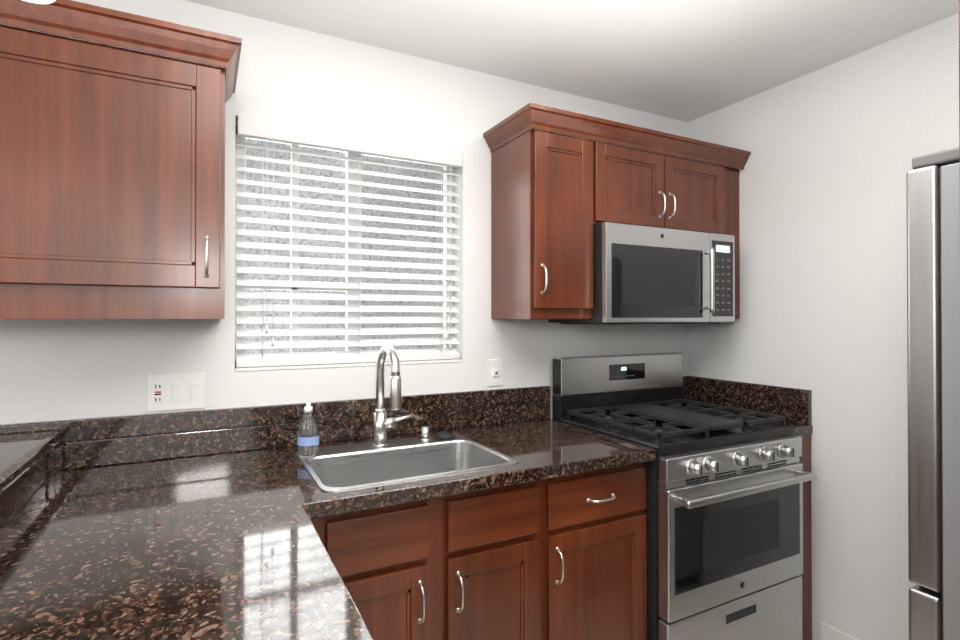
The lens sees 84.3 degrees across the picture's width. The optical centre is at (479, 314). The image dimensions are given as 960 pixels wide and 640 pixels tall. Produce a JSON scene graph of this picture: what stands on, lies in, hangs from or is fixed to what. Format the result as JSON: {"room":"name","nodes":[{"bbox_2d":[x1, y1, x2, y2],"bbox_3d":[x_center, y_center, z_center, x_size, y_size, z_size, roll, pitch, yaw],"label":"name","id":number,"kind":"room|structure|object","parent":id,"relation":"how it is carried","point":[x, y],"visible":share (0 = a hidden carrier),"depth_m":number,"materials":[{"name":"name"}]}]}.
{"room":"kitchen","nodes":[
{"label":"kitchen","id":0,"kind":"room"},
{"bbox_2d":[0,0,688,479],"bbox_3d":[-1.338,0.170,1.638,5.740,2.420,0.140,0,0,-28],"label":"wall","id":1,"kind":"structure","parent":0,"point":[52,370],"depth_m":1.97,"materials":[{"name":"white paint"}]},
{"bbox_2d":[0,0,241,318],"bbox_3d":[-1.090,-0.383,1.481,0.751,0.792,0.368,0,0,-28],"label":"upper cabinet","id":2,"kind":"object","parent":1,"relation":"attached to","point":[112,181],"visible":1,"depth_m":1.39,"materials":[{"name":"brown wood"}]},
{"bbox_2d":[147,373,205,411],"bbox_3d":[-0.991,0.254,1.731,0.166,0.118,0.012,0,0,-28],"label":"electrical outlet plate","id":3,"kind":"object","parent":1,"relation":"attached to","point":[167,392],"visible":1,"depth_m":1.73,"materials":[{"name":"white plastic"}]},
{"bbox_2d":[235,124,461,371],"bbox_3d":[-0.487,-0.242,2.079,0.865,0.881,0.126,0,0,-28],"label":"window","id":4,"kind":"structure","parent":1,"relation":"in","point":[242,150],"depth_m":2.09,"materials":[{"name":"white"}]},
{"bbox_2d":[236,116,462,367],"bbox_3d":[-0.467,-0.248,2.042,0.856,0.867,0.094,0,0,-28],"label":"window blinds","id":5,"kind":"object","parent":4,"relation":"attached to","point":[262,129],"visible":1,"depth_m":2.02,"materials":[{"name":"white plastic"}]},
{"bbox_2d":[488,359,502,385],"bbox_3d":[0.068,0.251,2.281,0.072,0.114,0.015,0,0,-28],"label":"outlet plate","id":6,"kind":"object","parent":1,"relation":"attached to","point":[495,372],"visible":1,"depth_m":2.28,"materials":[{"name":"white plastic"}]},
{"bbox_2d":[483,103,750,318],"bbox_3d":[0.649,-0.376,2.388,1.242,0.794,0.368,0,0,-28],"label":"upper cabinet","id":7,"kind":"object","parent":1,"relation":"attached to","point":[555,196],"visible":0.98,"depth_m":2.13,"materials":[{"name":"brown wood"}]},
{"bbox_2d":[549,222,734,324],"bbox_3d":[0.748,-0.159,2.400,0.758,0.405,0.432,0,0,-28],"label":"microwave","id":8,"kind":"object","parent":7,"relation":"attached to","point":[648,275],"visible":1,"depth_m":2.21,"materials":[{"name":"grey metal"}]},
{"bbox_2d":[184,0,958,121],"bbox_3d":[-0.043,-1.086,-0.836,5.740,0.060,5.740,0,0,-28],"label":"ceiling","id":9,"kind":"structure","parent":0,"point":[686,60],"depth_m":1.97,"materials":[{"name":"white paint"}]},
{"bbox_2d":[23,0,55,3],"bbox_3d":[-0.850,-0.819,0.991,0.120,0.446,0.120,0,0,-28],"label":"pendant lamp","id":10,"kind":"object","parent":9,"relation":"hanging from","point":[42,1],"visible":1,"depth_m":1.02,"materials":[{"name":"white glass"}]},
{"bbox_2d":[688,13,958,639],"bbox_3d":[2.472,0.162,0.387,0.140,2.420,5.598,0,0,-28],"label":"wall","id":11,"kind":"structure","parent":0,"point":[834,149],"depth_m":2.15,"materials":[{"name":"white paint"}]},
{"bbox_2d":[820,621,858,639],"bbox_3d":[1.750,1.330,1.597,0.012,0.100,1.405,0,0,-28],"label":"baseboard","id":12,"kind":"structure","parent":11,"relation":"attached to","point":[828,632],"depth_m":2.17,"materials":[{"name":"white"}]},
{"bbox_3d":[-0.043,1.394,-0.853,5.740,0.060,5.740,0,0,-28],"label":"floor","id":13,"kind":"structure","parent":0,"visible":0},
{"bbox_2d":[0,480,46,528],"bbox_3d":[-0.869,0.876,0.642,0.115,0.995,2.048,0,0,-28],"label":"wall bar","id":14,"kind":"object","parent":13,"relation":"on","point":[17,510],"depth_m":1.36,"materials":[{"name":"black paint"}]},
{"bbox_2d":[0,431,61,493],"bbox_3d":[-0.890,0.356,0.613,0.268,0.040,2.030,0,0,-28],"label":"granite bar ledge","id":15,"kind":"object","parent":14,"relation":"on","point":[21,455],"visible":0.98,"depth_m":1.34,"materials":[{"name":"stone"}]},
{"bbox_2d":[311,463,646,639],"bbox_3d":[-0.083,0.945,1.837,1.219,0.874,0.652,0,0,-28],"label":"base cabinet","id":16,"kind":"object","parent":13,"relation":"on","point":[561,558],"visible":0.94,"depth_m":1.60,"materials":[{"name":"brown wood"}]},
{"bbox_2d":[552,352,817,639],"bbox_3d":[0.833,0.788,2.232,0.758,1.192,0.743,0,0,-28],"label":"range","id":17,"kind":"object","parent":13,"relation":"on","point":[723,511],"visible":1,"depth_m":1.99,"materials":[{"name":"grey metal"}]},
{"bbox_2d":[799,434,811,639],"bbox_3d":[1.201,0.949,2.510,0.141,0.874,0.645,0,0,-28],"label":"cabinet filler","id":18,"kind":"object","parent":13,"relation":"on","point":[805,461],"visible":0.15,"depth_m":2.24,"materials":[{"name":"brown wood"}]},
{"bbox_2d":[906,147,959,639],"bbox_3d":[1.577,0.489,1.159,0.708,1.776,0.784,0,0,-28],"label":"refrigerator","id":19,"kind":"object","parent":13,"relation":"on","point":[933,273],"visible":1,"depth_m":1.29,"materials":[{"name":"grey metal"}]},
{"bbox_2d":[959,0,959,156],"bbox_3d":[0.995,0.326,0.989,0.403,2.100,0.034,0,0,-28],"label":"pantry panel","id":20,"kind":"object","parent":13,"relation":"on","point":[959,78],"depth_m":0.90,"materials":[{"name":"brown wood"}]},
{"bbox_3d":[-0.535,0.938,0.844,0.606,0.874,1.997,0,0,-28],"label":"base cabinet","id":21,"kind":"object","parent":13,"relation":"on","visible":0},
{"bbox_2d":[0,375,812,639],"bbox_3d":[0.261,0.409,1.251,2.978,0.187,2.018,0,0,-28],"label":"countertop","id":22,"kind":"structure","parent":21,"relation":"on","point":[191,525],"depth_m":1.31,"materials":[{"name":"brown stone"}]},
{"bbox_2d":[372,344,410,446],"bbox_3d":[-0.280,0.282,1.820,0.134,0.360,0.216,0,0,-28],"label":"gooseneck faucet","id":23,"kind":"object","parent":22,"relation":"on","point":[383,423],"visible":1,"depth_m":1.85,"materials":[{"name":"silver metal"}]},
{"bbox_2d":[296,433,516,491],"bbox_3d":[-0.251,0.559,1.728,0.608,0.194,0.490,0,0,-28],"label":"sink basin","id":24,"kind":"object","parent":22,"relation":"in","point":[344,467],"visible":0.31,"depth_m":1.82,"materials":[{"name":"metal"}]},
{"bbox_2d":[297,403,318,455],"bbox_3d":[-0.564,0.376,1.740,0.066,0.170,0.046,0,0,-28],"label":"dish soap bottle","id":25,"kind":"object","parent":24,"relation":"on","point":[308,439],"visible":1,"depth_m":1.73,"materials":[{"name":"clear plastic"}]},
{"bbox_2d":[434,431,454,439],"bbox_3d":[-0.134,0.451,1.995,0.080,0.023,0.080,0,0,-28],"label":"stopper","id":26,"kind":"object","parent":24,"relation":"on","point":[443,435],"visible":0.98,"depth_m":1.97,"materials":[{"name":"black rubber"}]},
{"bbox_2d":[419,426,430,440],"bbox_3d":[-0.202,0.439,1.958,0.042,0.047,0.042,0,0,-28],"label":"chrome air gap","id":27,"kind":"object","parent":22,"relation":"on","point":[425,433],"visible":0.96,"depth_m":1.95,"materials":[{"name":"silver metal"}]}
]}

